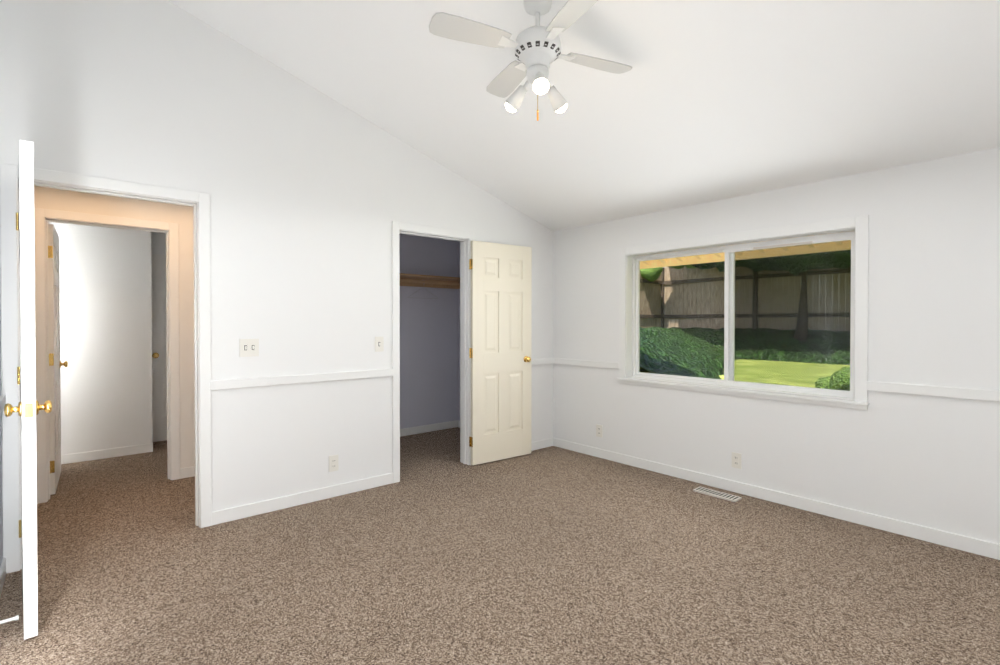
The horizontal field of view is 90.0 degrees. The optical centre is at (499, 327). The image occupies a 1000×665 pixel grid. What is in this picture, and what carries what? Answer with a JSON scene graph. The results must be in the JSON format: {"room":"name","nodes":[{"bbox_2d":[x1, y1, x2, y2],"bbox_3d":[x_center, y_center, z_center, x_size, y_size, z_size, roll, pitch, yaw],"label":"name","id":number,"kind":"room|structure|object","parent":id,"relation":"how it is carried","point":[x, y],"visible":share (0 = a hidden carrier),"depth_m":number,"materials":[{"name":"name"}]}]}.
{"room":"empty bedroom","nodes":[
{"label":"empty bedroom","id":0,"kind":"room"},
{"bbox_2d":[0,298,2,565],"bbox_3d":[-1.210,-0.491,0.894,0.120,3.561,4.540,0,1,-41],"label":"wall","id":1,"kind":"structure","parent":0,"point":[1,532],"depth_m":2.54,"materials":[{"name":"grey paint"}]},
{"bbox_2d":[0,395,5,412],"bbox_3d":[-1.158,0.394,0.948,0.018,0.060,4.300,0,1,-41],"label":"trim","id":2,"kind":"structure","parent":1,"relation":"attached to","point":[3,397],"depth_m":2.46,"materials":[{"name":"white paint"}]},
{"bbox_2d":[0,557,11,623],"bbox_3d":[-1.150,1.246,0.963,0.040,0.085,4.300,0,1,-41],"label":"baseboard","id":3,"kind":"structure","parent":1,"relation":"attached to","point":[3,565],"depth_m":2.44,"materials":[{"name":"white paint"}]},
{"bbox_2d":[4,140,51,639],"bbox_3d":[-2.200,0.254,2.325,0.146,2.018,0.832,-1,1,-44],"label":"bedroom door","id":4,"kind":"structure","parent":1,"relation":"in","point":[28,408],"depth_m":2.03,"materials":[{"name":"white paint"}]},
{"bbox_2d":[48,222,165,454],"bbox_3d":[-3.902,0.099,5.048,2.020,2.300,0.600,0,1,-41],"label":"wall","id":5,"kind":"structure","parent":0,"point":[106,329],"depth_m":4.77,"materials":[{"name":"white paint"}]},
{"bbox_2d":[61,443,152,463],"bbox_3d":[-3.930,1.211,4.631,1.180,0.085,0.013,0,1,-41],"label":"baseboard","id":6,"kind":"structure","parent":5,"relation":"attached to","point":[144,448],"depth_m":4.77,"materials":[{"name":"white paint"}]},
{"bbox_2d":[151,254,166,441],"bbox_3d":[-3.490,0.223,5.566,0.712,2.018,0.087,0,1,-41],"label":"door","id":7,"kind":"structure","parent":5,"relation":"in","point":[159,369],"depth_m":5.41,"materials":[{"name":"white paint"}]},
{"bbox_2d":[34,186,194,467],"bbox_3d":[-2.911,0.109,4.001,1.860,2.300,0.120,0,1,-41],"label":"wall","id":8,"kind":"structure","parent":0,"point":[79,202],"depth_m":4.13,"materials":[{"name":"white paint"}]},
{"bbox_2d":[48,223,67,494],"bbox_3d":[-3.568,0.238,4.004,0.139,2.018,0.750,0,1,-39],"label":"hall door","id":9,"kind":"structure","parent":8,"relation":"in","point":[55,364],"depth_m":3.77,"materials":[{"name":"white paint"}]},
{"bbox_2d":[180,466,194,478],"bbox_3d":[-2.403,1.213,4.359,0.658,0.085,0.013,0,1,-41],"label":"baseboard","id":10,"kind":"structure","parent":8,"relation":"attached to","point":[186,472],"depth_m":4.17,"materials":[{"name":"white paint"}]},
{"bbox_2d":[0,0,552,556],"bbox_3d":[-1.140,-0.560,3.867,4.680,3.641,0.120,0,1,-41],"label":"wall","id":11,"kind":"structure","parent":0,"point":[312,192],"depth_m":3.40,"materials":[{"name":"white paint"}]},
{"bbox_2d":[0,163,211,573],"bbox_3d":[-2.245,0.213,2.926,0.941,2.109,0.149,0,1,-41],"label":"door frame","id":12,"kind":"structure","parent":11,"relation":"attached to","point":[199,202],"depth_m":3.15,"materials":[{"name":"white paint"}]},
{"bbox_2d":[239,339,258,356],"bbox_3d":[-1.670,0.137,3.331,0.118,0.118,0.013,0,1,-41],"label":"light switch","id":13,"kind":"object","parent":11,"relation":"attached to","point":[248,347],"depth_m":3.33,"materials":[{"name":"white plastic"}]},
{"bbox_2d":[210,369,393,389],"bbox_3d":[-1.353,0.368,3.603,1.298,0.060,0.018,0,1,-41],"label":"trim","id":14,"kind":"structure","parent":11,"relation":"attached to","point":[320,377],"depth_m":3.52,"materials":[{"name":"white paint"}]},
{"bbox_2d":[212,473,392,524],"bbox_3d":[-1.354,1.220,3.613,1.298,0.085,0.013,0,1,-41],"label":"baseboard","id":15,"kind":"structure","parent":11,"relation":"attached to","point":[252,509],"depth_m":3.54,"materials":[{"name":"white paint"}]},
{"bbox_2d":[329,455,337,471],"bbox_3d":[-1.236,1.012,3.715,0.072,0.118,0.008,0,1,-41],"label":"outlet","id":16,"kind":"object","parent":11,"relation":"attached to","point":[333,460],"depth_m":3.71,"materials":[{"name":"white plastic"}]},
{"bbox_2d":[375,337,383,351],"bbox_3d":[-0.952,0.134,3.948,0.072,0.118,0.013,0,1,-41],"label":"light switch","id":17,"kind":"object","parent":11,"relation":"attached to","point":[379,341],"depth_m":3.95,"materials":[{"name":"white plastic"}]},
{"bbox_2d":[392,221,474,482],"bbox_3d":[-0.591,0.200,4.346,0.834,2.109,0.149,0,1,-41],"label":"door frame","id":18,"kind":"structure","parent":11,"relation":"attached to","point":[465,238],"depth_m":4.40,"materials":[{"name":"white paint"}]},
{"bbox_2d":[469,240,531,464],"bbox_3d":[0.018,0.231,4.697,0.700,2.018,0.139,0,1,-37],"label":"closet door","id":19,"kind":"structure","parent":11,"relation":"in","point":[501,295],"depth_m":4.66,"materials":[{"name":"beige paint"}]},
{"bbox_2d":[531,438,551,450],"bbox_3d":[0.154,1.208,4.908,1.023,0.085,0.013,0,1,-41],"label":"baseboard","id":20,"kind":"structure","parent":11,"relation":"attached to","point":[536,445],"depth_m":5.13,"materials":[{"name":"white paint"}]},
{"bbox_2d":[531,358,552,364],"bbox_3d":[0.166,0.355,4.907,1.053,0.060,0.018,0,1,-41],"label":"trim","id":21,"kind":"structure","parent":11,"relation":"attached to","point":[544,360],"depth_m":5.12,"materials":[{"name":"white paint"}]},
{"bbox_2d":[399,234,458,428],"bbox_3d":[-1.345,0.094,5.570,2.300,2.300,0.120,0,1,-41],"label":"wall","id":22,"kind":"structure","parent":0,"point":[429,361],"depth_m":5.92,"materials":[{"name":"white paint"}]},
{"bbox_2d":[400,420,455,436],"bbox_3d":[-1.347,1.202,5.491,2.180,0.085,0.013,0,1,-41],"label":"baseboard","id":23,"kind":"structure","parent":22,"relation":"attached to","point":[450,424],"depth_m":5.90,"materials":[{"name":"white paint"}]},
{"bbox_2d":[400,273,459,298],"bbox_3d":[-1.247,-0.445,5.359,2.180,0.256,0.320,0,1,-41],"label":"shelf","id":24,"kind":"object","parent":22,"relation":"attached to","point":[418,280],"visible":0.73,"depth_m":5.74,"materials":[{"name":"brown wood"}]},
{"bbox_2d":[459,241,459,420],"bbox_3d":[-0.055,0.092,5.741,0.120,2.300,1.300,0,1,-41],"label":"wall","id":25,"kind":"structure","parent":0,"point":[459,241],"depth_m":6.17,"materials":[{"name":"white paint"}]},
{"bbox_2d":[0,427,999,664],"bbox_3d":[-0.727,1.326,3.304,4.810,0.120,7.700,0,1,-41],"label":"floor","id":26,"kind":"structure","parent":0,"point":[439,553],"depth_m":2.53,"materials":[{"name":"carpet"}]},
{"bbox_2d":[693,487,741,501],"bbox_3d":[1.630,1.255,3.759,0.110,0.012,0.320,0,1,-41],"label":"air vent register","id":27,"kind":"object","parent":26,"relation":"on","point":[719,494],"visible":1,"depth_m":3.73,"materials":[{"name":"silver metal"}]},
{"bbox_2d":[168,0,999,230],"bbox_3d":[0.409,-1.636,2.274,4.390,1.408,4.540,0,1,-41],"label":"ceiling","id":28,"kind":"structure","parent":0,"point":[702,101],"depth_m":2.92,"materials":[{"name":"white paint"}]},
{"bbox_2d":[429,0,631,120],"bbox_3d":[0.183,-1.313,2.426,0.820,0.634,0.820,0,1,21],"label":"ceiling fan","id":29,"kind":"object","parent":28,"relation":"hanging from","point":[537,46],"visible":1,"depth_m":2.37,"materials":[{"name":"white"}]},
{"bbox_2d":[553,147,999,543],"bbox_3d":[2.018,0.106,3.672,0.150,2.312,4.540,0,1,-41],"label":"wall","id":30,"kind":"structure","parent":0,"point":[933,305],"depth_m":3.16,"materials":[{"name":"white paint"}]},
{"bbox_2d":[553,358,618,368],"bbox_3d":[0.837,0.355,4.921,0.018,0.060,0.811,0,1,-41],"label":"trim","id":31,"kind":"structure","parent":30,"relation":"attached to","point":[601,364],"depth_m":4.89,"materials":[{"name":"white paint"}]},
{"bbox_2d":[596,424,602,436],"bbox_3d":[0.952,0.996,4.801,0.008,0.115,0.072,0,1,-41],"label":"outlet","id":32,"kind":"object","parent":30,"relation":"attached to","point":[599,428],"depth_m":4.80,"materials":[{"name":"white plastic"}]},
{"bbox_2d":[732,452,740,468],"bbox_3d":[1.802,1.016,3.811,0.008,0.115,0.072,0,1,-41],"label":"outlet","id":33,"kind":"object","parent":30,"relation":"attached to","point":[736,457],"depth_m":3.81,"materials":[{"name":"white plastic"}]},
{"bbox_2d":[617,215,868,409],"bbox_3d":[1.768,-0.099,3.934,0.182,1.239,1.911,0,1,-41],"label":"sliding window","id":34,"kind":"structure","parent":30,"relation":"in","point":[730,251],"depth_m":3.71,"materials":[{"name":"white plastic"}]},
{"bbox_2d":[640,231,850,268],"bbox_3d":[2.216,-0.966,3.700,1.500,0.675,8.500,0,1,-41],"label":"roof eave","id":35,"kind":"object","parent":30,"relation":"attached to","point":[704,258],"depth_m":4.83,"materials":[{"name":"paint"}]},
{"bbox_2d":[552,438,999,559],"bbox_3d":[1.956,1.220,3.630,0.013,0.085,4.300,0,1,-41],"label":"baseboard","id":36,"kind":"structure","parent":30,"relation":"attached to","point":[957,541],"depth_m":3.42,"materials":[{"name":"white paint"}]},
{"bbox_2d":[867,381,999,401],"bbox_3d":[2.832,0.378,2.598,0.018,0.060,1.526,0,1,-41],"label":"trim","id":37,"kind":"structure","parent":30,"relation":"attached to","point":[961,393],"depth_m":2.92,"materials":[{"name":"white paint"}]},
{"label":"outside","id":38,"kind":"structure","parent":0,"visible":0},
{"bbox_2d":[639,359,849,394],"bbox_3d":[12.507,1.011,11.568,26.039,0.750,34.000,0,1,-41],"label":"lawn","id":39,"kind":"structure","parent":38,"point":[774,368],"depth_m":7.59,"materials":[{"name":"green plant"}]},
{"bbox_2d":[639,250,850,397],"bbox_3d":[6.772,-2.252,5.952,9.183,6.522,25.000,0,1,-41],"label":"garden","id":40,"kind":"object","parent":39,"relation":"on","point":[689,362],"depth_m":10.71,"materials":[{"name":"green plant"}]}
]}

